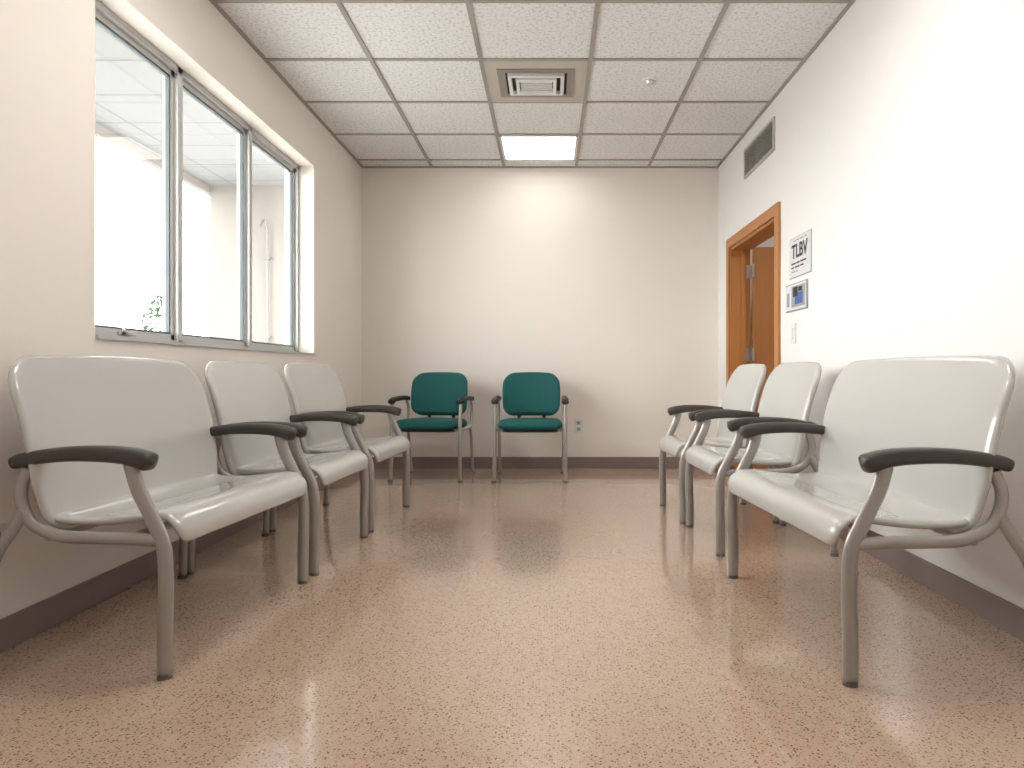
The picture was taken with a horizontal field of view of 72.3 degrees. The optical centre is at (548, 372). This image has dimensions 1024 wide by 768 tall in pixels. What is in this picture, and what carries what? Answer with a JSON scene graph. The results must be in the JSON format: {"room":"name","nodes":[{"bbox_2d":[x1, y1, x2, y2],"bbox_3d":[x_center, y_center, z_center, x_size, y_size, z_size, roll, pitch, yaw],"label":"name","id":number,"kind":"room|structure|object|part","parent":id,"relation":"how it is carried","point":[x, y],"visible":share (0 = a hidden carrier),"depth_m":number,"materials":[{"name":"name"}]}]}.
{"room":"hospital interior","nodes":[
{"label":"hospital interior","id":0,"kind":"room"},
{"bbox_2d":[0,0,361,618],"bbox_3d":[-1.685,-0.445,1.740,0.200,2.700,8.680,0,0,0],"label":"wall","id":1,"kind":"structure","parent":0,"point":[47,47],"depth_m":2.39,"materials":[{"name":"white paint"}]},
{"bbox_2d":[0,523,5,565],"bbox_3d":[-1.581,0.495,2.000,0.009,0.120,0.074,0,0,0],"label":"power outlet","id":2,"kind":"object","parent":1,"relation":"attached to","point":[2,525],"visible":0.46,"depth_m":2.03,"materials":[{"name":"white plastic"}]},
{"bbox_2d":[0,477,338,652],"bbox_3d":[-1.579,0.757,1.665,0.012,0.095,8.530,0,0,0],"label":"baseboard","id":3,"kind":"structure","parent":1,"relation":"attached to","point":[15,628],"depth_m":2.40,"materials":[{"name":"plastic"}]},
{"bbox_2d":[95,0,314,354],"bbox_3d":[-1.665,-0.757,3.583,0.180,1.275,2.275,0,0,0],"label":"window","id":4,"kind":"structure","parent":1,"relation":"in","point":[176,80],"depth_m":3.22,"materials":[{"name":"metal"}]},
{"bbox_3d":[-1.720,-0.757,2.826,0.034,1.219,0.707,0,0,0],"label":"sash","id":5,"kind":"part","parent":4,"relation":"part of","materials":[{"name":"glass"}]},
{"bbox_3d":[-1.630,-0.126,3.583,0.110,0.012,2.275,0,0,0],"label":"sill","id":6,"kind":"part","parent":4,"relation":"part of","materials":[{"name":"metal"}]},
{"bbox_3d":[-1.720,-0.757,3.579,0.034,1.219,0.717,0,0,0],"label":"sash","id":7,"kind":"part","parent":4,"relation":"part of","materials":[{"name":"glass"}]},
{"bbox_3d":[-1.720,-0.757,4.332,0.034,1.219,0.719,0,0,0],"label":"sash","id":8,"kind":"part","parent":4,"relation":"part of","materials":[{"name":"glass"}]},
{"bbox_2d":[95,23,283,184],"bbox_3d":[-2.833,-2.220,4.100,2.095,0.150,8.200,0,0,0],"label":"ceiling","id":9,"kind":"structure","parent":0,"point":[128,90],"depth_m":5.92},
{"bbox_2d":[209,185,283,344],"bbox_3d":[-2.833,-0.620,8.100,2.095,3.050,0.200,0,0,0],"label":"wall","id":10,"kind":"structure","parent":0,"point":[267,200],"depth_m":8.00,"materials":[{"name":"white paint"}]},
{"bbox_2d":[95,122,208,195],"bbox_3d":[-3.915,-2.175,4.050,0.070,0.240,8.300,0,0,0],"label":"trim","id":11,"kind":"structure","parent":10,"relation":"attached to","point":[102,133],"depth_m":6.63,"materials":[{"name":"white paint"}]},
{"bbox_2d":[259,219,271,342],"bbox_3d":[-3.200,-0.416,7.876,0.060,2.622,0.249,0,0,0],"label":"pipe","id":12,"kind":"object","parent":10,"relation":"attached to","point":[267,257],"visible":0.82,"depth_m":7.95,"materials":[{"name":"white metal"}]},
{"bbox_2d":[0,468,1023,767],"bbox_3d":[0.907,0.855,1.740,4.985,0.100,8.680,0,0,0],"label":"floor","id":13,"kind":"structure","parent":0,"point":[528,618],"depth_m":2.02,"materials":[{"name":"stone"}]},
{"bbox_2d":[0,356,308,680],"bbox_3d":[-1.219,0.376,2.286,0.555,0.859,0.926,0,0,5],"label":"chair","id":14,"kind":"object","parent":13,"relation":"on","point":[107,440],"visible":1,"depth_m":2.09,"materials":[{"name":"plastic"}]},
{"bbox_3d":[-1.462,0.577,1.876,0.138,0.441,0.032,0,0,-9],"label":"leg","id":15,"kind":"part","parent":14,"relation":"part of","materials":[{"name":"silver metal"}]},
{"bbox_3d":[-1.244,0.226,1.867,0.402,0.065,0.059,0,0,5],"label":"armrest","id":16,"kind":"part","parent":14,"relation":"part of","materials":[{"name":"plastic"}]},
{"bbox_3d":[-1.230,0.354,1.866,0.414,0.211,0.026,0,0,5],"label":"frame","id":17,"kind":"part","parent":14,"relation":"part of","materials":[{"name":"silver metal"}]},
{"bbox_3d":[-1.377,0.191,2.299,0.168,0.489,0.878,0,0,5],"label":"backrest","id":18,"kind":"part","parent":14,"relation":"part of","materials":[{"name":"plastic"}]},
{"bbox_3d":[-1.059,0.516,1.852,0.138,0.563,0.029,0,0,5],"label":"leg","id":19,"kind":"part","parent":14,"relation":"part of","materials":[{"name":"silver metal"}]},
{"bbox_3d":[-1.145,0.414,2.280,0.405,0.091,0.798,0,0,5],"label":"seat","id":20,"kind":"part","parent":14,"relation":"part of","materials":[{"name":"plastic"}]},
{"bbox_3d":[-1.390,0.577,2.731,0.138,0.441,0.032,0,0,18],"label":"leg","id":21,"kind":"part","parent":14,"relation":"part of","materials":[{"name":"silver metal"}]},
{"bbox_3d":[-1.173,0.226,2.703,0.402,0.065,0.059,0,0,5],"label":"armrest","id":22,"kind":"part","parent":14,"relation":"part of","materials":[{"name":"plastic"}]},
{"bbox_3d":[-0.988,0.516,2.687,0.138,0.563,0.029,0,0,5],"label":"leg","id":23,"kind":"part","parent":14,"relation":"part of","materials":[{"name":"silver metal"}]},
{"bbox_2d":[187,361,368,575],"bbox_3d":[-1.161,0.376,3.116,0.555,0.859,0.702,0,0,3],"label":"chair","id":24,"kind":"object","parent":13,"relation":"on","point":[240,391],"visible":0.74,"depth_m":3.01,"materials":[{"name":"plastic"}]},
{"bbox_3d":[-1.386,0.577,2.807,0.136,0.441,0.031,0,0,-7],"label":"leg","id":25,"kind":"part","parent":24,"relation":"part of","materials":[{"name":"silver metal"}]},
{"bbox_3d":[-1.319,0.191,3.125,0.167,0.489,0.666,0,0,3],"label":"backrest","id":26,"kind":"part","parent":24,"relation":"part of","materials":[{"name":"plastic"}]},
{"bbox_3d":[-1.153,0.354,2.802,0.414,0.211,0.026,0,0,3],"label":"frame","id":27,"kind":"part","parent":24,"relation":"part of","materials":[{"name":"silver metal"}]},
{"bbox_3d":[-1.350,0.577,3.447,0.136,0.441,0.031,0,0,13],"label":"leg","id":28,"kind":"part","parent":24,"relation":"part of","materials":[{"name":"silver metal"}]},
{"bbox_3d":[-1.167,0.226,2.803,0.402,0.065,0.059,0,0,3],"label":"armrest","id":29,"kind":"part","parent":24,"relation":"part of","materials":[{"name":"plastic"}]},
{"bbox_3d":[-1.086,0.415,3.112,0.405,0.091,0.586,0,0,3],"label":"seat","id":30,"kind":"part","parent":24,"relation":"part of","materials":[{"name":"plastic"}]},
{"bbox_3d":[-0.983,0.516,2.792,0.138,0.563,0.029,0,0,3],"label":"leg","id":31,"kind":"part","parent":24,"relation":"part of","materials":[{"name":"silver metal"}]},
{"bbox_3d":[-1.133,0.226,3.428,0.402,0.065,0.059,0,0,3],"label":"armrest","id":32,"kind":"part","parent":24,"relation":"part of","materials":[{"name":"plastic"}]},
{"bbox_3d":[-0.948,0.516,3.417,0.138,0.563,0.029,0,0,3],"label":"leg","id":33,"kind":"part","parent":24,"relation":"part of","materials":[{"name":"silver metal"}]},
{"bbox_2d":[269,363,409,532],"bbox_3d":[-1.123,0.376,3.889,0.555,0.859,0.745,0,0,4],"label":"chair","id":34,"kind":"object","parent":13,"relation":"on","point":[313,388],"visible":0.7,"depth_m":3.83,"materials":[{"name":"plastic"}]},
{"bbox_3d":[-1.353,0.577,3.563,0.137,0.441,0.031,0,0,-7],"label":"leg","id":35,"kind":"part","parent":34,"relation":"part of","materials":[{"name":"silver metal"}]},
{"bbox_3d":[-1.281,0.191,3.900,0.168,0.489,0.706,0,0,4],"label":"backrest","id":36,"kind":"part","parent":34,"relation":"part of","materials":[{"name":"plastic"}]},
{"bbox_3d":[-1.306,0.577,4.244,0.137,0.441,0.031,0,0,15],"label":"leg","id":37,"kind":"part","parent":34,"relation":"part of","materials":[{"name":"silver metal"}]},
{"bbox_3d":[-1.135,0.226,3.556,0.402,0.065,0.059,0,0,4],"label":"armrest","id":38,"kind":"part","parent":34,"relation":"part of","materials":[{"name":"plastic"}]},
{"bbox_3d":[-1.048,0.415,3.884,0.405,0.091,0.626,0,0,4],"label":"seat","id":39,"kind":"part","parent":34,"relation":"part of","materials":[{"name":"plastic"}]},
{"bbox_3d":[-0.950,0.516,3.543,0.138,0.563,0.029,0,0,4],"label":"leg","id":40,"kind":"part","parent":34,"relation":"part of","materials":[{"name":"silver metal"}]},
{"bbox_3d":[-1.089,0.226,4.221,0.402,0.065,0.059,0,0,4],"label":"armrest","id":41,"kind":"part","parent":34,"relation":"part of","materials":[{"name":"plastic"}]},
{"bbox_3d":[-0.904,0.516,4.208,0.138,0.563,0.029,0,0,4],"label":"leg","id":42,"kind":"part","parent":34,"relation":"part of","materials":[{"name":"silver metal"}]},
{"bbox_2d":[388,372,474,482],"bbox_3d":[-0.891,0.399,5.426,0.575,0.812,0.543,0,0,6],"label":"upholstered chair","id":43,"kind":"object","parent":13,"relation":"on","point":[432,393],"visible":0.97,"depth_m":5.57,"materials":[{"name":"teal fabric"}]},
{"bbox_3d":[-1.176,0.506,5.225,0.035,0.584,0.063,0,0,6],"label":"leg","id":44,"kind":"part","parent":43,"relation":"part of","materials":[{"name":"silver metal"}]},
{"bbox_3d":[-1.153,0.204,5.425,0.055,0.055,0.445,0,0,6],"label":"armrest","id":45,"kind":"part","parent":43,"relation":"part of","materials":[{"name":"black plastic"}]},
{"bbox_3d":[-1.152,0.324,5.434,0.022,0.223,0.416,0,0,6],"label":"frame","id":46,"kind":"part","parent":43,"relation":"part of","materials":[{"name":"silver metal"}]},
{"bbox_3d":[-1.128,0.605,5.612,0.023,0.390,0.186,0,0,6],"label":"leg","id":47,"kind":"part","parent":43,"relation":"part of","materials":[{"name":"silver metal"}]},
{"bbox_3d":[-0.895,0.432,5.394,0.420,0.025,0.390,0,0,6],"label":"seat","id":48,"kind":"part","parent":43,"relation":"part of","materials":[{"name":"black plastic"}]},
{"bbox_3d":[-0.896,0.381,5.377,0.480,0.084,0.444,0,0,6],"label":"seat","id":49,"kind":"part","parent":43,"relation":"part of","materials":[{"name":"teal fabric"}]},
{"bbox_3d":[-0.872,0.162,5.614,0.459,0.338,0.128,0,0,6],"label":"backrest","id":50,"kind":"part","parent":43,"relation":"part of","materials":[{"name":"teal fabric"}]},
{"bbox_3d":[-0.654,0.506,5.170,0.035,0.584,0.063,0,0,6],"label":"leg","id":51,"kind":"part","parent":43,"relation":"part of","materials":[{"name":"silver metal"}]},
{"bbox_3d":[-0.636,0.204,5.370,0.055,0.055,0.445,0,0,6],"label":"armrest","id":52,"kind":"part","parent":43,"relation":"part of","materials":[{"name":"black plastic"}]},
{"bbox_3d":[-0.635,0.324,5.380,0.022,0.223,0.416,0,0,6],"label":"frame","id":53,"kind":"part","parent":43,"relation":"part of","materials":[{"name":"silver metal"}]},
{"bbox_3d":[-0.621,0.605,5.559,0.023,0.390,0.186,0,0,6],"label":"leg","id":54,"kind":"part","parent":43,"relation":"part of","materials":[{"name":"silver metal"}]},
{"bbox_2d":[491,372,568,482],"bbox_3d":[-0.140,0.399,5.397,0.575,0.812,0.542,0,0,0],"label":"upholstered chair","id":55,"kind":"object","parent":13,"relation":"on","point":[523,393],"visible":1,"depth_m":5.54,"materials":[{"name":"teal fabric"}]},
{"bbox_3d":[-0.402,0.506,5.168,0.035,0.584,0.063,0,0,0],"label":"leg","id":56,"kind":"part","parent":55,"relation":"part of","materials":[{"name":"silver metal"}]},
{"bbox_3d":[-0.400,0.204,5.369,0.055,0.055,0.445,0,0,0],"label":"armrest","id":57,"kind":"part","parent":55,"relation":"part of","materials":[{"name":"black plastic"}]},
{"bbox_3d":[-0.400,0.324,5.378,0.022,0.223,0.416,0,0,0],"label":"frame","id":58,"kind":"part","parent":55,"relation":"part of","materials":[{"name":"silver metal"}]},
{"bbox_3d":[-0.395,0.605,5.558,0.023,0.390,0.186,0,0,0],"label":"leg","id":59,"kind":"part","parent":55,"relation":"part of","materials":[{"name":"silver metal"}]},
{"bbox_3d":[-0.140,0.381,5.348,0.480,0.084,0.444,0,0,0],"label":"seat","id":60,"kind":"part","parent":55,"relation":"part of","materials":[{"name":"teal fabric"}]},
{"bbox_3d":[-0.140,0.432,5.365,0.420,0.025,0.390,0,0,0],"label":"seat","id":61,"kind":"part","parent":55,"relation":"part of","materials":[{"name":"black plastic"}]},
{"bbox_3d":[-0.140,0.162,5.586,0.459,0.338,0.128,0,0,0],"label":"backrest","id":62,"kind":"part","parent":55,"relation":"part of","materials":[{"name":"teal fabric"}]},
{"bbox_3d":[0.115,0.605,5.558,0.023,0.390,0.186,0,0,0],"label":"leg","id":63,"kind":"part","parent":55,"relation":"part of","materials":[{"name":"silver metal"}]},
{"bbox_3d":[0.120,0.204,5.369,0.055,0.055,0.445,0,0,0],"label":"armrest","id":64,"kind":"part","parent":55,"relation":"part of","materials":[{"name":"black plastic"}]},
{"bbox_3d":[0.122,0.506,5.168,0.035,0.584,0.063,0,0,0],"label":"leg","id":65,"kind":"part","parent":55,"relation":"part of","materials":[{"name":"silver metal"}]},
{"bbox_2d":[659,364,779,523],"bbox_3d":[0.945,0.376,4.003,0.555,0.859,0.569,0,0,-3],"label":"chair","id":66,"kind":"object","parent":13,"relation":"on","point":[742,392],"visible":0.58,"depth_m":4.01,"materials":[{"name":"plastic"}]},
{"bbox_3d":[0.736,0.516,4.242,0.138,0.563,0.029,0,0,-3],"label":"leg","id":67,"kind":"part","parent":66,"relation":"part of","materials":[{"name":"silver metal"}]},
{"bbox_3d":[0.762,0.516,3.743,0.138,0.563,0.029,0,0,-3],"label":"leg","id":68,"kind":"part","parent":66,"relation":"part of","materials":[{"name":"silver metal"}]},
{"bbox_3d":[0.920,0.226,4.252,0.402,0.065,0.059,0,0,-3],"label":"armrest","id":69,"kind":"part","parent":66,"relation":"part of","materials":[{"name":"plastic"}]},
{"bbox_3d":[0.870,0.415,3.999,0.405,0.090,0.461,0,0,-3],"label":"seat","id":70,"kind":"part","parent":66,"relation":"part of","materials":[{"name":"plastic"}]},
{"bbox_3d":[0.947,0.226,3.752,0.402,0.065,0.059,0,0,-3],"label":"armrest","id":71,"kind":"part","parent":66,"relation":"part of","materials":[{"name":"plastic"}]},
{"bbox_3d":[1.103,0.191,4.012,0.166,0.489,0.540,0,0,-3],"label":"backrest","id":72,"kind":"part","parent":66,"relation":"part of","materials":[{"name":"plastic"}]},
{"bbox_3d":[1.165,0.577,3.758,0.136,0.441,0.030,0,0,5],"label":"leg","id":73,"kind":"part","parent":66,"relation":"part of","materials":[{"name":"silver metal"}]},
{"bbox_2d":[685,362,838,556],"bbox_3d":[0.987,0.376,3.378,0.555,0.859,0.653,0,0,-2],"label":"chair","id":74,"kind":"object","parent":13,"relation":"on","point":[788,393],"visible":0.84,"depth_m":3.24,"materials":[{"name":"plastic"}]},
{"bbox_3d":[0.780,0.516,3.662,0.138,0.563,0.029,0,0,-2],"label":"leg","id":75,"kind":"part","parent":74,"relation":"part of","materials":[{"name":"silver metal"}]},
{"bbox_3d":[0.966,0.226,3.668,0.402,0.065,0.059,0,0,-2],"label":"armrest","id":76,"kind":"part","parent":74,"relation":"part of","materials":[{"name":"plastic"}]},
{"bbox_3d":[0.800,0.516,3.082,0.138,0.563,0.029,0,0,-2],"label":"leg","id":77,"kind":"part","parent":74,"relation":"part of","materials":[{"name":"silver metal"}]},
{"bbox_3d":[0.912,0.415,3.376,0.405,0.091,0.540,0,0,-2],"label":"seat","id":78,"kind":"part","parent":74,"relation":"part of","materials":[{"name":"plastic"}]},
{"bbox_3d":[0.971,0.354,3.087,0.414,0.211,0.026,0,0,-2],"label":"frame","id":79,"kind":"part","parent":74,"relation":"part of","materials":[{"name":"silver metal"}]},
{"bbox_3d":[0.986,0.226,3.088,0.402,0.065,0.059,0,0,-2],"label":"armrest","id":80,"kind":"part","parent":74,"relation":"part of","materials":[{"name":"plastic"}]},
{"bbox_3d":[1.145,0.191,3.384,0.167,0.489,0.620,0,0,-2],"label":"backrest","id":81,"kind":"part","parent":74,"relation":"part of","materials":[{"name":"plastic"}]},
{"bbox_3d":[1.204,0.577,3.088,0.136,0.441,0.030,0,0,7],"label":"leg","id":82,"kind":"part","parent":74,"relation":"part of","materials":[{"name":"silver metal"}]},
{"bbox_2d":[727,355,1023,687],"bbox_3d":[0.991,0.376,2.292,0.555,0.859,1.040,0,0,-3],"label":"chair","id":83,"kind":"object","parent":13,"relation":"on","point":[906,442],"visible":1,"depth_m":2.03,"materials":[{"name":"plastic"}]},
{"bbox_3d":[0.768,0.516,2.753,0.138,0.563,0.029,0,0,-3],"label":"leg","id":84,"kind":"part","parent":83,"relation":"part of","materials":[{"name":"silver metal"}]},
{"bbox_3d":[0.953,0.226,2.763,0.402,0.065,0.059,0,0,-3],"label":"armrest","id":85,"kind":"part","parent":83,"relation":"part of","materials":[{"name":"plastic"}]},
{"bbox_3d":[0.917,0.414,2.288,0.405,0.091,0.905,0,0,-3],"label":"seat","id":86,"kind":"part","parent":83,"relation":"part of","materials":[{"name":"plastic"}]},
{"bbox_3d":[0.823,0.516,1.809,0.138,0.563,0.029,0,0,-3],"label":"leg","id":87,"kind":"part","parent":83,"relation":"part of","materials":[{"name":"silver metal"}]},
{"bbox_3d":[1.149,0.191,2.301,0.169,0.489,0.985,0,0,-3],"label":"backrest","id":88,"kind":"part","parent":83,"relation":"part of","materials":[{"name":"plastic"}]},
{"bbox_3d":[0.993,0.354,1.818,0.414,0.211,0.026,0,0,-3],"label":"frame","id":89,"kind":"part","parent":83,"relation":"part of","materials":[{"name":"silver metal"}]},
{"bbox_3d":[1.007,0.226,1.819,0.402,0.065,0.059,0,0,-3],"label":"armrest","id":90,"kind":"part","parent":83,"relation":"part of","materials":[{"name":"plastic"}]},
{"bbox_3d":[1.226,0.577,1.820,0.138,0.441,0.033,0,0,12],"label":"leg","id":91,"kind":"part","parent":83,"relation":"part of","materials":[{"name":"silver metal"}]},
{"bbox_2d":[218,3,847,165],"bbox_3d":[-0.076,-1.770,1.665,3.017,0.050,8.530,0,0,0],"label":"ceiling","id":92,"kind":"structure","parent":0,"point":[278,30],"depth_m":4.01,"materials":[{"name":"tile"}]},
{"bbox_2d":[209,0,855,167],"bbox_3d":[-0.076,-1.742,1.665,3.017,0.010,8.530,0,0,0],"label":"ceiling grid","id":93,"kind":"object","parent":92,"relation":"attached to","point":[369,58],"depth_m":3.90,"materials":[{"name":"metal"}]},
{"bbox_2d":[483,61,587,101],"bbox_3d":[-0.075,-1.728,4.195,0.586,0.034,0.586,0,0,0],"label":"ceiling vent","id":94,"kind":"object","parent":92,"relation":"in","point":[508,81],"visible":1,"depth_m":4.13,"materials":[{"name":"white plastic"}]},
{"bbox_2d":[499,135,578,159],"bbox_3d":[-0.075,-1.739,5.415,0.586,0.012,0.586,0,0,0],"label":"recessed light","id":95,"kind":"object","parent":92,"relation":"in","point":[514,147],"visible":1,"depth_m":5.39,"materials":[{"name":"white plastic"}]},
{"bbox_2d":[641,77,657,84],"bbox_3d":[0.600,-1.733,4.170,0.100,0.024,0.100,0,0,0],"label":"sprinkler head","id":96,"kind":"object","parent":92,"relation":"attached to","point":[647,80],"visible":1,"depth_m":4.15},
{"bbox_2d":[362,168,717,456],"bbox_3d":[-0.076,-0.495,6.005,3.017,2.600,0.150,0,0,0],"label":"wall","id":97,"kind":"structure","parent":0,"point":[602,281],"depth_m":5.93,"materials":[{"name":"white paint"}]},
{"bbox_2d":[372,457,696,467],"bbox_3d":[-0.076,0.757,5.924,3.017,0.095,0.012,0,0,0],"label":"baseboard","id":98,"kind":"structure","parent":97,"relation":"attached to","point":[417,462],"depth_m":5.92,"materials":[{"name":"plastic"}]},
{"bbox_2d":[574,419,582,432],"bbox_3d":[0.250,0.450,5.926,0.074,0.120,0.009,0,0,0],"label":"power outlet","id":99,"kind":"object","parent":97,"relation":"attached to","point":[578,423],"visible":1,"depth_m":5.92,"materials":[{"name":"white plastic"}]},
{"bbox_2d":[750,236,773,467],"bbox_3d":[2.491,-0.495,4.465,1.818,2.600,3.230,0,0,0],"label":"wall","id":100,"kind":"structure","parent":0,"point":[770,242],"depth_m":5.95,"materials":[{"name":"white paint"}]},
{"bbox_2d":[718,0,1023,608],"bbox_3d":[1.507,-0.495,1.740,0.150,2.600,8.680,0,0,0],"label":"wall","id":101,"kind":"structure","parent":0,"point":[899,140],"depth_m":2.79,"materials":[{"name":"white paint"}]},
{"bbox_2d":[726,202,780,468],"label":"door","id":102,"kind":"structure","parent":101,"relation":"in","point":[764,271],"depth_m":5.45,"materials":[{"name":"orange wood"}]},
{"bbox_2d":[744,116,774,178],"bbox_3d":[1.425,-1.518,4.765,0.014,0.215,0.670,0,0,0],"label":"air vent","id":103,"kind":"object","parent":101,"relation":"in","point":[762,146],"visible":1,"depth_m":4.71,"materials":[{"name":"grey metal"}]},
{"bbox_2d":[791,323,795,343],"bbox_3d":[1.427,-0.230,4.090,0.011,0.120,0.076,0,0,0],"label":"light switch","id":104,"kind":"object","parent":101,"relation":"attached to","point":[793,326],"visible":1,"depth_m":4.07,"materials":[{"name":"white plastic"}]},
{"bbox_2d":[786,279,807,312],"bbox_3d":[1.424,-0.440,4.035,0.016,0.160,0.340,0,0,0],"label":"panel","id":105,"kind":"object","parent":101,"relation":"attached to","point":[796,293],"visible":1,"depth_m":4.00,"materials":[{"name":"white plastic"}]},
{"bbox_2d":[791,283,804,307],"bbox_3d":[1.419,-0.441,3.990,0.002,0.122,0.210,0,0,0],"label":"picture","id":106,"kind":"object","parent":105,"relation":"attached to","point":[797,289],"depth_m":3.98},
{"bbox_2d":[789,229,811,279],"bbox_3d":[1.428,-0.670,3.985,0.008,0.234,0.344,0,0,0],"label":"wall sign","id":107,"kind":"object","parent":101,"relation":"attached to","point":[800,247],"visible":1,"depth_m":3.97,"materials":[{"name":"white paper"}]},
{"bbox_2d":[717,465,1023,641],"bbox_3d":[1.426,0.757,1.665,0.012,0.095,8.530,0,0,0],"label":"baseboard","id":108,"kind":"structure","parent":101,"relation":"attached to","point":[1009,617],"depth_m":2.43,"materials":[{"name":"plastic"}]},
{"label":"outside","id":109,"kind":"structure","parent":0,"visible":0},
{"bbox_3d":[-20.892,0.930,10.000,38.215,0.050,60.000,0,0,0],"label":"ground","id":110,"kind":"structure","parent":109,"visible":0},
{"bbox_2d":[140,293,184,332],"bbox_3d":[-4.974,-0.062,9.014,0.586,1.939,0.592,0,0,0],"label":"shrub","id":111,"kind":"object","parent":110,"relation":"on","point":[157,315],"visible":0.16,"depth_m":8.93,"materials":[{"name":"green plant"}]}
]}

